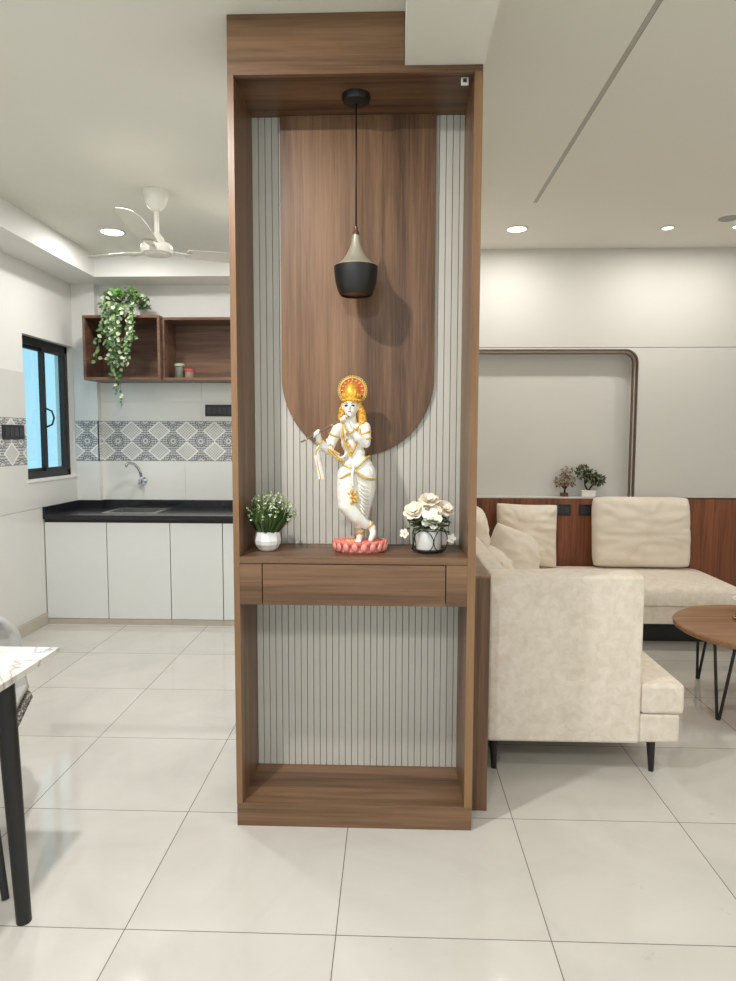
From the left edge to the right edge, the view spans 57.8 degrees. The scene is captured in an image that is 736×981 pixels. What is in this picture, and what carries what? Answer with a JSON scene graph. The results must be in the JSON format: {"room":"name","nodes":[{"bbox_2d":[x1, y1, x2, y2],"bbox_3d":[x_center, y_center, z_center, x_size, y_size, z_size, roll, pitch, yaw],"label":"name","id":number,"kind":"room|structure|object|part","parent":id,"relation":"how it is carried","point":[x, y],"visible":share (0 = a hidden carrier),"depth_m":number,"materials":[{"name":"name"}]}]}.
{"room":"open-plan living room","nodes":[
{"label":"open-plan living room","id":0,"kind":"room"},
{"bbox_2d":[0,251,76,617],"bbox_3d":[-2.604,-0.130,1.661,0.150,2.800,7.950,0,5,2],"label":"wall","id":1,"kind":"structure","parent":0,"point":[34,303],"depth_m":4.85,"materials":[{"name":"white paint"}]},
{"bbox_2d":[0,368,25,417],"bbox_3d":[-2.462,-0.572,3.475,0.006,0.319,2.445,0,5,2],"label":"wall tiles","id":2,"kind":"structure","parent":1,"relation":"attached to","point":[12,385],"depth_m":4.54,"materials":[{"name":"white tile"}]},
{"bbox_2d":[2,424,24,438],"bbox_3d":[-2.416,-0.400,4.530,0.013,0.093,0.269,0,5,2],"label":"switch plate","id":3,"kind":"object","parent":1,"relation":"attached to","point":[8,431],"visible":1,"depth_m":4.53,"materials":[{"name":"black plastic"}]},
{"bbox_2d":[0,417,27,466],"bbox_3d":[-2.462,-0.249,3.501,0.007,0.329,2.445,0,5,2],"label":"trim","id":4,"kind":"structure","parent":1,"relation":"attached to","point":[13,452],"depth_m":4.55,"materials":[{"name":"tile"}]},
{"bbox_2d":[17,612,47,637],"bbox_3d":[-2.539,1.250,1.413,0.012,0.088,7.240,0,5,2],"label":"baseboard","id":5,"kind":"structure","parent":1,"relation":"attached to","point":[35,624],"depth_m":4.81,"materials":[{"name":"beige tile"}]},
{"bbox_2d":[0,465,77,626],"bbox_3d":[-2.452,0.442,3.927,0.006,1.117,3.185,0,5,2],"label":"wall tiles","id":6,"kind":"structure","parent":1,"relation":"attached to","point":[23,590],"depth_m":4.69,"materials":[{"name":"white tile"}]},
{"bbox_2d":[22,335,70,479],"bbox_3d":[-2.458,-0.617,5.069,0.104,1.035,0.740,0,5,2],"label":"window","id":7,"kind":"structure","parent":1,"relation":"in","point":[42,347],"depth_m":5.13,"materials":[{"name":"black metal"}]},
{"bbox_3d":[-2.495,-0.601,4.926,0.028,0.945,0.370,0,5,2],"label":"sash","id":8,"kind":"part","parent":7,"relation":"part of","materials":[{"name":"black metal"}]},
{"bbox_3d":[-2.432,-0.557,5.105,0.062,0.152,0.018,-2,5,-27],"label":"handle","id":9,"kind":"part","parent":7,"relation":"part of","materials":[{"name":"black metal"}]},
{"bbox_3d":[-2.467,-0.625,5.225,0.028,0.945,0.330,0,5,2],"label":"sash","id":10,"kind":"part","parent":7,"relation":"part of","materials":[{"name":"blue glass"}]},
{"bbox_2d":[27,475,77,483],"bbox_3d":[-2.481,-0.090,5.109,0.162,0.021,0.752,0,5,2],"label":"window sill","id":11,"kind":"structure","parent":1,"relation":"attached to","point":[71,476],"depth_m":5.05,"materials":[{"name":"white stone"}]},
{"bbox_2d":[0,197,109,285],"bbox_3d":[-2.378,-1.436,1.498,0.300,0.170,7.850,0,5,2],"label":"ceiling beam","id":12,"kind":"structure","parent":1,"relation":"attached to","point":[23,237],"depth_m":4.49,"materials":[{"name":"white paint"}]},
{"bbox_2d":[70,284,97,470],"bbox_3d":[-2.302,-0.352,5.492,0.190,2.630,0.060,0,5,2],"label":"wall","id":13,"kind":"structure","parent":0,"point":[83,296],"depth_m":5.38,"materials":[{"name":"white paint"}]},
{"bbox_2d":[74,381,103,499],"bbox_3d":[-2.296,-0.397,5.485,0.190,1.000,0.066,0,5,2],"label":"tiles","id":14,"kind":"structure","parent":13,"relation":"attached to","point":[87,394],"depth_m":5.46,"materials":[{"name":"white tile"}]},
{"bbox_2d":[75,421,102,460],"bbox_3d":[-2.296,-0.408,5.484,0.191,0.329,0.067,0,5,2],"label":"trim","id":15,"kind":"structure","parent":13,"relation":"attached to","point":[88,433],"depth_m":5.45,"materials":[{"name":"tile"}]},
{"bbox_2d":[97,285,229,485],"bbox_3d":[-1.117,-0.437,5.524,2.855,2.800,0.100,0,5,2],"label":"wall","id":16,"kind":"structure","parent":0,"point":[165,300],"depth_m":5.40,"materials":[{"name":"white paint"}]},
{"bbox_2d":[82,315,171,382],"bbox_3d":[-1.890,-1.112,5.281,0.600,0.490,0.330,0,5,2],"label":"wall shelf","id":17,"kind":"object","parent":16,"relation":"attached to","point":[145,363],"visible":0.7,"depth_m":5.40,"materials":[{"name":"brown laminate"}]},
{"bbox_2d":[91,285,151,406],"bbox_3d":[-1.891,-1.118,5.173,0.418,0.940,0.325,0,5,2],"label":"trailing ivy","id":18,"kind":"object","parent":17,"relation":"on","point":[139,304],"visible":1,"depth_m":5.06,"materials":[{"name":"green plant"}]},
{"bbox_2d":[124,304,141,314],"bbox_3d":[-1.845,-1.404,5.231,0.140,0.100,0.140,0,5,2],"label":"pot","id":19,"kind":"object","parent":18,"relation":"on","point":[138,310],"depth_m":5.18,"materials":[{"name":"white ceramic"}]},
{"bbox_2d":[93,254,229,285],"bbox_3d":[-0.906,-1.731,5.213,2.385,0.170,0.300,0,5,2],"label":"trim","id":20,"kind":"structure","parent":16,"relation":"attached to","point":[124,270],"depth_m":5.10,"materials":[{"name":"white paint"}]},
{"bbox_2d":[100,383,232,499],"bbox_3d":[-0.957,-0.387,5.470,2.489,0.990,0.006,0,5,2],"label":"tiles","id":21,"kind":"structure","parent":16,"relation":"attached to","point":[167,480],"depth_m":5.49,"materials":[{"name":"white tile"}]},
{"bbox_2d":[124,462,147,484],"bbox_3d":[-1.895,-0.141,5.445,0.144,0.193,0.147,0,5,2],"label":"tap","id":22,"kind":"object","parent":21,"relation":"attached to","point":[142,480],"visible":1,"depth_m":5.44,"materials":[{"name":"silver metal"}]},
{"bbox_3d":[-1.908,-0.169,5.422,0.149,0.133,0.025,-3,6,-38],"label":"spout","id":23,"kind":"part","parent":22,"relation":"part of","materials":[{"name":"silver metal"}]},
{"bbox_2d":[138,477,145,484],"bbox_3d":[-1.850,-0.081,5.465,0.056,0.064,0.099,0,5,2],"label":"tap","id":24,"kind":"object","parent":22,"relation":"on","point":[142,480],"depth_m":5.45,"materials":[{"name":"silver metal"}]},
{"bbox_2d":[205,405,231,415],"bbox_3d":[-1.222,-0.654,5.448,0.215,0.081,0.012,0,5,2],"label":"switch plate","id":25,"kind":"object","parent":21,"relation":"attached to","point":[210,410],"visible":0.84,"depth_m":5.44,"materials":[{"name":"black plastic"}]},
{"bbox_2d":[101,421,231,460],"bbox_3d":[-0.957,-0.404,5.468,2.489,0.329,0.007,0,5,2],"label":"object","id":26,"kind":"structure","parent":16,"relation":"attached to","point":[121,440],"depth_m":5.49,"materials":[{"name":"tile"}]},
{"bbox_2d":[161,317,230,382],"bbox_3d":[-1.177,-1.105,5.280,0.824,0.480,0.285,0,5,2],"label":"wall shelf","id":27,"kind":"object","parent":16,"relation":"attached to","point":[203,344],"visible":0.54,"depth_m":5.40,"materials":[{"name":"brown laminate"}]},
{"bbox_2d":[174,363,184,377],"bbox_3d":[-1.478,-0.937,5.231,0.082,0.112,0.082,0,5,2],"label":"storage jar","id":28,"kind":"object","parent":27,"relation":"in","point":[179,368],"visible":0.87,"depth_m":5.20,"materials":[{"name":"white ceramic"}]},
{"bbox_2d":[184,369,194,377],"bbox_3d":[-1.398,-0.915,5.220,0.082,0.070,0.082,0,5,2],"label":"storage jar","id":29,"kind":"object","parent":27,"relation":"in","point":[189,373],"visible":0.87,"depth_m":5.19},
{"bbox_2d":[0,0,405,253],"bbox_3d":[-1.309,-1.569,1.500,2.835,0.100,7.950,0,5,2],"label":"ceiling","id":30,"kind":"structure","parent":0,"point":[102,102],"depth_m":2.85,"materials":[{"name":"paint"}]},
{"bbox_2d":[99,228,125,235],"bbox_3d":[-1.742,-1.759,4.536,0.174,0.007,0.174,0,5,2],"label":"recessed light","id":31,"kind":"object","parent":30,"relation":"in","point":[107,231],"visible":1,"depth_m":4.52,"materials":[{"name":"white plastic"}]},
{"bbox_2d":[101,229,123,234],"bbox_3d":[-1.742,-1.761,4.536,0.147,0.004,0.147,1,5,8],"label":"diffuser","id":32,"kind":"object","parent":31,"relation":"attached to","point":[104,231],"depth_m":4.53,"materials":[{"name":"white plastic"}]},
{"bbox_2d":[81,186,228,262],"bbox_3d":[-1.235,-1.514,3.694,1.076,0.361,0.979,0,5,2],"label":"ceiling fan","id":33,"kind":"object","parent":30,"relation":"hanging from","point":[154,245],"visible":0.95,"depth_m":3.76,"materials":[{"name":"white metal"}]},
{"bbox_3d":[-1.551,-1.407,3.989,0.430,0.047,0.128,2,5,27],"label":"fan blade","id":34,"kind":"part","parent":33,"relation":"part of","materials":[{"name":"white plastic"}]},
{"bbox_3d":[-1.188,-1.361,3.432,0.128,0.047,0.430,0,5,-3],"label":"fan blade","id":35,"kind":"part","parent":33,"relation":"part of","materials":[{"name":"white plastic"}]},
{"bbox_3d":[-1.208,-1.513,3.805,0.027,0.160,0.027,0,5,2],"label":"down rod","id":36,"kind":"part","parent":33,"relation":"part of","materials":[{"name":"white metal"}]},
{"bbox_3d":[-0.885,-1.408,4.024,0.430,0.047,0.128,-3,5,-33],"label":"fan blade","id":37,"kind":"part","parent":33,"relation":"part of","materials":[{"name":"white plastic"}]},
{"bbox_2d":[0,624,735,980],"bbox_3d":[0.331,1.335,1.627,6.235,0.100,8.050,0,5,2],"label":"floor","id":38,"kind":"structure","parent":0,"point":[583,861],"depth_m":2.25,"materials":[{"name":"tile"}]},
{"bbox_2d":[0,615,32,900],"bbox_3d":[-1.429,0.842,2.215,0.525,0.788,0.610,-1,5,-16],"label":"dining chair","id":39,"kind":"object","parent":38,"relation":"on","point":[10,636],"visible":0.35,"depth_m":2.42,"materials":[{"name":"grey fabric"}]},
{"bbox_3d":[-1.181,1.028,2.092,0.036,0.438,0.233,-4,6,-41],"label":"leg","id":40,"kind":"part","parent":39,"relation":"part of","materials":[{"name":"black metal"}]},
{"bbox_2d":[0,646,59,925],"bbox_3d":[-1.591,0.899,1.688,1.215,0.751,0.910,0,5,2],"label":"dining table","id":41,"kind":"object","parent":38,"relation":"on","point":[16,663],"visible":1,"depth_m":1.90,"materials":[{"name":"black metal"}]},
{"bbox_3d":[-1.021,0.901,1.915,0.079,0.714,0.056,0,5,2],"label":"leg","id":42,"kind":"part","parent":41,"relation":"part of","materials":[{"name":"black metal"}]},
{"bbox_2d":[45,519,109,623],"bbox_3d":[-2.168,0.590,5.242,0.467,0.793,0.530,0,5,2],"label":"base unit","id":43,"kind":"object","parent":38,"relation":"on","point":[76,550],"visible":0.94,"depth_m":4.98,"materials":[{"name":"white laminate"}]},
{"bbox_2d":[42,499,232,520],"bbox_3d":[-1.113,0.150,5.201,2.578,0.092,0.622,0,5,2],"label":"countertop","id":44,"kind":"structure","parent":43,"relation":"on","point":[219,510],"depth_m":5.23,"materials":[{"name":"black stone"}]},
{"bbox_2d":[102,508,170,512],"bbox_3d":[-1.813,0.217,5.250,0.420,0.123,0.360,0,5,2],"label":"sink","id":45,"kind":"object","parent":44,"relation":"in","point":[118,510],"visible":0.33,"depth_m":5.39,"materials":[{"name":"metal"}]},
{"bbox_2d":[112,509,162,511],"bbox_3d":[-1.813,0.219,5.250,0.374,0.118,0.314,0,5,2],"label":"basin","id":46,"kind":"object","parent":45,"relation":"in","point":[115,510],"depth_m":5.40,"materials":[{"name":"metal"}]},
{"bbox_2d":[107,520,171,624],"bbox_3d":[-1.696,0.592,5.226,0.475,0.793,0.530,0,5,2],"label":"base unit","id":47,"kind":"object","parent":38,"relation":"on","point":[139,551],"visible":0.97,"depth_m":4.96,"materials":[{"name":"white laminate"}]},
{"bbox_2d":[170,520,223,625],"bbox_3d":[-1.262,0.594,5.211,0.391,0.793,0.530,0,5,2],"label":"base unit","id":48,"kind":"object","parent":38,"relation":"on","point":[197,579],"visible":0.94,"depth_m":4.95,"materials":[{"name":"white laminate"}]},
{"bbox_2d":[223,521,233,625],"bbox_3d":[-0.832,0.597,5.196,0.469,0.793,0.530,0,5,2],"label":"base unit","id":49,"kind":"object","parent":38,"relation":"on","point":[228,560],"visible":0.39,"depth_m":4.94,"materials":[{"name":"white laminate"}]},
{"bbox_2d":[226,11,482,829],"bbox_3d":[-0.043,-0.187,2.456,0.848,2.799,0.326,0,5,2],"label":"display cabinet","id":50,"kind":"object","parent":38,"relation":"on","point":[354,673],"visible":0.91,"depth_m":2.52,"materials":[{"name":"brown wood"}]},
{"bbox_3d":[-0.456,-0.136,2.477,0.020,2.522,0.321,0,5,2],"label":"panel","id":51,"kind":"part","parent":50,"relation":"part of","materials":[{"name":"brown wood"}]},
{"bbox_3d":[-0.413,0.329,2.365,0.078,0.147,0.030,0,5,2],"label":"filler panel","id":52,"kind":"part","parent":50,"relation":"part of","materials":[{"name":"brown wood"}]},
{"bbox_2d":[246,491,297,551],"bbox_3d":[-0.356,0.110,2.463,0.199,0.226,0.167,0,5,2],"label":"potted grass plant","id":53,"kind":"object","parent":50,"relation":"on","point":[267,523],"visible":0.99,"depth_m":2.42,"materials":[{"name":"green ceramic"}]},
{"bbox_3d":[-0.372,0.186,2.469,0.100,0.073,0.095,0,5,2],"label":"pot","id":54,"kind":"part","parent":53,"relation":"part of","materials":[{"name":"white ceramic"}]},
{"bbox_2d":[301,375,387,553],"bbox_3d":[-0.084,-0.098,2.435,0.316,0.646,0.150,0,5,-2],"label":"statue","id":55,"kind":"object","parent":50,"relation":"on","point":[356,476],"visible":1,"depth_m":2.40,"materials":[{"name":"white ceramic"}]},
{"bbox_3d":[-0.178,-0.100,2.385,0.022,0.122,0.013,-1,5,-12],"label":"scarf trim","id":56,"kind":"part","parent":55,"relation":"part of","materials":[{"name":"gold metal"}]},
{"bbox_3d":[-0.125,-0.142,2.406,0.064,0.075,0.029,0,5,2],"label":"scarf trim","id":57,"kind":"part","parent":55,"relation":"part of","materials":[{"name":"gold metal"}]},
{"bbox_3d":[-0.083,-0.057,2.402,0.079,0.039,0.028,3,6,35],"label":"apron trim","id":58,"kind":"part","parent":55,"relation":"part of","materials":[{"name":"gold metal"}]},
{"bbox_3d":[-0.060,-0.356,2.412,0.066,0.075,0.066,0,5,2],"label":"crown","id":59,"kind":"part","parent":55,"relation":"part of","materials":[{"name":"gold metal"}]},
{"bbox_3d":[-0.050,-0.102,2.412,0.116,0.052,0.045,0,5,2],"label":"hip trim","id":60,"kind":"part","parent":55,"relation":"part of","materials":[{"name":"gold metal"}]},
{"bbox_2d":[337,457,375,528],"bbox_3d":[-0.044,0.006,2.443,0.148,0.270,0.097,-1,5,-16],"label":"drapery","id":61,"kind":"object","parent":55,"relation":"hanging from","point":[356,476],"depth_m":2.40,"materials":[{"name":"white ceramic"}]},
{"bbox_3d":[-0.008,-0.054,2.399,0.082,0.039,0.023,-2,5,-26],"label":"apron trim","id":62,"kind":"part","parent":55,"relation":"part of","materials":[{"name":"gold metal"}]},
{"bbox_2d":[239,544,467,564],"bbox_3d":[-0.048,0.235,2.476,0.800,0.023,0.298,0,5,2],"label":"shelf","id":63,"kind":"object","parent":50,"relation":"attached to","point":[285,554],"depth_m":2.35,"materials":[{"name":"brown wood"}]},
{"bbox_3d":[-0.039,-1.403,2.370,0.847,0.022,0.303,0,5,2],"label":"soffit panel","id":64,"kind":"part","parent":50,"relation":"part of","materials":[{"name":"brown wood"}]},
{"bbox_3d":[-0.050,0.332,2.352,0.641,0.145,0.031,0,5,2],"label":"drawer","id":65,"kind":"part","parent":50,"relation":"part of","materials":[{"name":"brown wood"}]},
{"bbox_3d":[-0.045,-1.474,2.202,0.847,0.192,0.020,0,5,2],"label":"header panel","id":66,"kind":"part","parent":50,"relation":"part of","materials":[{"name":"brown wood"}]},
{"bbox_2d":[334,88,377,298],"bbox_3d":[-0.043,-1.046,2.372,0.157,0.690,0.157,0,5,2],"label":"pendant lamp","id":67,"kind":"object","parent":50,"relation":"hanging from","point":[355,275],"visible":1,"depth_m":2.34,"materials":[{"name":"black metal"}]},
{"bbox_3d":[-0.043,-0.754,2.395,0.157,0.104,0.157,0,5,2],"label":"lamp shade","id":68,"kind":"part","parent":67,"relation":"part of","materials":[{"name":"black metal"}]},
{"bbox_2d":[342,292,369,296],"bbox_3d":[-0.043,-0.710,2.399,0.110,0.006,0.110,0,5,2],"label":"diffuser","id":69,"kind":"object","parent":67,"relation":"attached to","point":[344,294],"depth_m":2.41,"materials":[{"name":"orange metal"}]},
{"bbox_3d":[-0.042,-1.149,2.364,0.007,0.427,0.006,0,5,2],"label":"cord","id":70,"kind":"part","parent":67,"relation":"part of","materials":[{"name":"black metal"}]},
{"bbox_3d":[-0.044,0.746,2.670,0.800,0.735,0.008,0,5,2],"label":"fluted panel","id":71,"kind":"part","parent":50,"relation":"part of","materials":[{"name":"white wood"}]},
{"bbox_3d":[-0.041,-0.595,2.562,0.800,1.618,0.008,0,5,2],"label":"fluted panel","id":72,"kind":"part","parent":50,"relation":"part of","materials":[{"name":"white wood"}]},
{"bbox_3d":[-0.039,-0.767,2.538,0.585,1.270,0.014,0,5,2],"label":"arch panel","id":73,"kind":"part","parent":50,"relation":"part of","materials":[{"name":"brown wood"}]},
{"bbox_2d":[400,493,455,553],"bbox_3d":[0.228,0.118,2.432,0.182,0.216,0.159,3,5,32],"label":"flowers","id":74,"kind":"object","parent":50,"relation":"on","point":[428,535],"visible":1,"depth_m":2.41,"materials":[{"name":"white plant"}]},
{"bbox_3d":[0.222,0.176,2.441,0.097,0.076,0.097,0,5,2],"label":"pot","id":75,"kind":"part","parent":74,"relation":"part of","materials":[{"name":"white ceramic"}]},
{"bbox_2d":[411,527,447,553],"bbox_3d":[0.226,0.182,2.439,0.133,0.088,0.132,0,5,2],"label":"wire basket","id":76,"kind":"object","parent":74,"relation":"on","point":[428,539],"depth_m":2.40,"materials":[{"name":"black metal"}]},
{"bbox_3d":[0.310,0.333,2.340,0.074,0.147,0.030,0,5,2],"label":"filler panel","id":77,"kind":"part","parent":50,"relation":"part of","materials":[{"name":"brown wood"}]},
{"bbox_2d":[461,77,468,85],"bbox_3d":[0.323,-1.366,2.223,0.026,0.026,0.010,0,5,2],"label":"clip","id":78,"kind":"object","parent":50,"relation":"attached to","point":[464,80],"visible":1,"depth_m":2.22,"materials":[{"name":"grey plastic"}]},
{"bbox_3d":[0.367,-0.132,2.449,0.027,2.522,0.321,0,5,2],"label":"panel","id":79,"kind":"part","parent":50,"relation":"part of","materials":[{"name":"brown wood"}]},
{"bbox_2d":[472,556,490,810],"bbox_3d":[0.432,0.721,3.018,0.074,0.901,1.072,0,5,2],"label":"divider","id":80,"kind":"object","parent":38,"relation":"on","point":[482,577],"visible":0.27,"depth_m":2.49,"materials":[{"name":"brown wood"}]},
{"bbox_2d":[476,536,735,771],"bbox_3d":[1.539,0.675,3.976,1.997,0.846,2.490,0,5,2],"label":"sectional sofa","id":81,"kind":"object","parent":38,"relation":"on","point":[568,662],"visible":0.73,"depth_m":2.76,"materials":[{"name":"beige fabric"}]},
{"bbox_2d":[476,506,489,547],"bbox_3d":[0.770,0.366,4.761,0.231,0.482,0.547,1,5,11],"label":"cushion","id":82,"kind":"object","parent":81,"relation":"on","point":[482,528],"visible":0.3,"depth_m":4.55,"materials":[{"name":"beige fabric"}]},
{"bbox_3d":[0.533,1.117,2.847,0.038,0.141,0.038,0,5,2],"label":"leg","id":83,"kind":"part","parent":81,"relation":"part of","materials":[{"name":"black metal"}]},
{"bbox_2d":[487,545,513,568],"bbox_3d":[0.709,0.526,3.581,0.192,0.386,0.546,1,5,5],"label":"cushion","id":84,"kind":"object","parent":81,"relation":"on","point":[498,554],"visible":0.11,"depth_m":3.46,"materials":[{"name":"beige fabric"}]},
{"bbox_2d":[489,523,540,568],"bbox_3d":[0.915,0.449,4.181,0.501,0.507,0.289,-4,6,-40],"label":"throw cushion","id":85,"kind":"object","parent":81,"relation":"on","point":[519,547],"visible":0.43,"depth_m":4.08,"materials":[{"name":"beige fabric"}]},
{"bbox_2d":[497,503,556,567],"bbox_3d":[1.207,0.343,5.073,0.464,0.483,0.237,1,5,6],"label":"cushion","id":86,"kind":"object","parent":81,"relation":"on","point":[539,522],"visible":0.61,"depth_m":5.00,"materials":[{"name":"beige fabric"}]},
{"bbox_3d":[0.818,0.696,2.827,0.634,0.708,0.147,0,5,2],"label":"panel","id":87,"kind":"part","parent":81,"relation":"part of","materials":[{"name":"beige fabric"}]},
{"bbox_2d":[539,566,735,605],"bbox_3d":[1.616,0.669,4.836,1.903,0.135,0.770,0,5,2],"label":"cushion","id":88,"kind":"object","parent":81,"relation":"on","point":[663,586],"depth_m":4.48,"materials":[{"name":"beige fabric"}]},
{"bbox_2d":[591,497,690,567],"bbox_3d":[2.067,0.315,5.047,0.732,0.530,0.221,0,5,4],"label":"cushion","id":89,"kind":"object","parent":81,"relation":"on","point":[653,532],"visible":1,"depth_m":4.97,"materials":[{"name":"beige fabric"}]},
{"bbox_3d":[1.196,1.119,2.824,0.038,0.143,0.038,0,5,2],"label":"leg","id":90,"kind":"part","parent":81,"relation":"part of","materials":[{"name":"black metal"}]},
{"bbox_3d":[0.972,0.922,3.635,0.705,0.120,1.718,0,5,2],"label":"seat","id":91,"kind":"part","parent":81,"relation":"part of","materials":[{"name":"beige fabric"}]},
{"bbox_2d":[640,651,683,713],"bbox_3d":[0.982,0.797,3.618,0.720,0.128,1.712,0,5,2],"label":"seat cushion","id":92,"kind":"object","parent":81,"relation":"on","point":[660,692],"depth_m":2.76,"materials":[{"name":"beige fabric"}]},
{"bbox_2d":[673,605,735,720],"bbox_3d":[2.101,0.925,3.515,0.914,0.424,0.914,0,5,2],"label":"coffee table","id":93,"kind":"object","parent":38,"relation":"on","point":[714,624],"visible":1,"depth_m":3.51,"materials":[{"name":"brown wood"}]},
{"bbox_3d":[1.935,0.906,3.870,0.125,0.399,0.051,-2,5,-25],"label":"leg","id":94,"kind":"part","parent":93,"relation":"part of","materials":[{"name":"black metal"}]},
{"bbox_3d":[1.761,0.950,3.320,0.051,0.399,0.125,-3,5,-30],"label":"leg","id":95,"kind":"part","parent":93,"relation":"part of","materials":[{"name":"black metal"}]},
{"bbox_2d":[477,351,631,495],"bbox_3d":[1.171,-0.072,5.420,1.970,2.101,0.180,0,5,2],"label":"wall","id":96,"kind":"structure","parent":0,"point":[539,415],"depth_m":5.28,"materials":[{"name":"grey paint"}]},
{"bbox_2d":[479,247,735,347],"bbox_3d":[1.837,-1.509,5.222,3.300,0.799,0.300,0,5,2],"label":"wall","id":97,"kind":"structure","parent":0,"point":[568,297],"depth_m":5.08,"materials":[{"name":"grey paint"}]},
{"bbox_2d":[479,349,638,496],"bbox_3d":[1.277,-0.520,5.183,1.593,1.138,0.034,0,5,2],"label":"trim","id":98,"kind":"structure","parent":97,"relation":"attached to","point":[628,350],"depth_m":5.13,"materials":[{"name":"brown metal"}]},
{"bbox_2d":[479,347,735,497],"bbox_3d":[1.831,-0.526,5.211,3.300,1.152,0.120,0,5,2],"label":"panel","id":99,"kind":"object","parent":97,"relation":"attached to","point":[686,425],"visible":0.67,"depth_m":5.13,"materials":[{"name":"grey paint"}]},
{"bbox_2d":[481,0,735,248],"bbox_3d":[1.850,-1.587,1.332,3.010,0.100,7.836,0,5,2],"label":"ceiling","id":100,"kind":"structure","parent":0,"point":[657,150],"depth_m":3.05,"materials":[{"name":"paint"}]},
{"bbox_2d":[404,0,499,66],"bbox_3d":[0.224,-1.494,1.371,0.260,0.320,7.786,0,5,2],"label":"ceiling beam","id":101,"kind":"structure","parent":100,"relation":"attached to","point":[437,32],"depth_m":2.00,"materials":[{"name":"paint"}]},
{"bbox_2d":[506,225,527,232],"bbox_3d":[1.023,-1.796,4.579,0.154,0.007,0.154,0,5,2],"label":"recessed light","id":102,"kind":"object","parent":100,"relation":"in","point":[518,228],"visible":1,"depth_m":4.58,"materials":[{"name":"white plastic"}]},
{"bbox_2d":[508,227,525,231],"bbox_3d":[1.023,-1.797,4.578,0.127,0.004,0.127,0,5,-4],"label":"diffuser","id":103,"kind":"object","parent":102,"relation":"attached to","point":[510,229],"depth_m":4.58,"materials":[{"name":"white plastic"}]},
{"bbox_2d":[533,0,662,202],"bbox_3d":[0.931,-1.565,1.467,0.023,0.030,5.237,0,5,2],"label":"groove","id":104,"kind":"object","parent":100,"relation":"attached to","point":[657,3],"visible":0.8,"depth_m":2.72,"materials":[{"name":"grey metal"}]},
{"bbox_2d":[660,225,674,229],"bbox_3d":[2.045,-1.790,4.544,0.096,0.007,0.096,0,5,2],"label":"recessed light","id":105,"kind":"object","parent":100,"relation":"in","point":[669,227],"visible":1,"depth_m":4.53,"materials":[{"name":"white plastic"}]},
{"bbox_2d":[718,215,735,221],"bbox_3d":[2.359,-1.777,4.353,0.132,0.003,0.132,0,5,2],"label":"ceiling speaker","id":106,"kind":"object","parent":100,"relation":"attached to","point":[730,217],"visible":1,"depth_m":4.35,"materials":[{"name":"grey metal"}]},
{"bbox_3d":[1.829,0.526,5.305,3.300,0.930,0.100,0,5,2],"label":"wall","id":107,"kind":"structure","parent":0,"visible":0},
{"bbox_2d":[477,495,626,498],"bbox_3d":[1.277,0.050,5.269,1.593,0.010,0.133,0,5,2],"label":"trim","id":108,"kind":"structure","parent":107,"relation":"on","point":[478,496],"depth_m":5.24,"materials":[{"name":"grey paint"}]},
{"bbox_2d":[553,465,575,496],"bbox_3d":[1.548,-0.076,5.244,0.181,0.247,0.098,0,5,2],"label":"bonsai","id":109,"kind":"object","parent":108,"relation":"on","point":[562,494],"visible":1,"depth_m":5.24,"materials":[{"name":"beige plant"}]},
{"bbox_2d":[574,464,606,496],"bbox_3d":[1.746,-0.081,5.239,0.259,0.259,0.120,0,5,2],"label":"bonsai","id":110,"kind":"object","parent":108,"relation":"on","point":[594,476],"visible":1,"depth_m":5.22,"materials":[{"name":"green plant"}]},
{"bbox_2d":[580,490,595,496],"bbox_3d":[1.733,0.023,5.248,0.112,0.050,0.068,0,5,2],"label":"pot","id":111,"kind":"object","parent":110,"relation":"on","point":[584,493],"depth_m":5.22,"materials":[{"name":"white ceramic"}]},
{"bbox_2d":[553,504,570,515],"bbox_3d":[1.514,0.152,5.198,0.135,0.088,0.012,0,5,2],"label":"switch plate","id":112,"kind":"object","parent":107,"relation":"attached to","point":[562,509],"visible":0.86,"depth_m":5.19,"materials":[{"name":"black plastic"}]},
{"bbox_2d":[579,504,591,515],"bbox_3d":[1.712,0.153,5.191,0.135,0.088,0.012,0,5,2],"label":"switch plate","id":113,"kind":"object","parent":107,"relation":"attached to","point":[584,509],"visible":0.73,"depth_m":5.19,"materials":[{"name":"black plastic"}]},
{"bbox_2d":[477,498,735,586],"bbox_3d":[1.977,0.529,5.234,3.000,0.936,0.032,0,5,2],"label":"wall panel","id":114,"kind":"object","parent":107,"relation":"attached to","point":[712,521],"depth_m":5.20,"materials":[{"name":"brown wood"}]}
]}

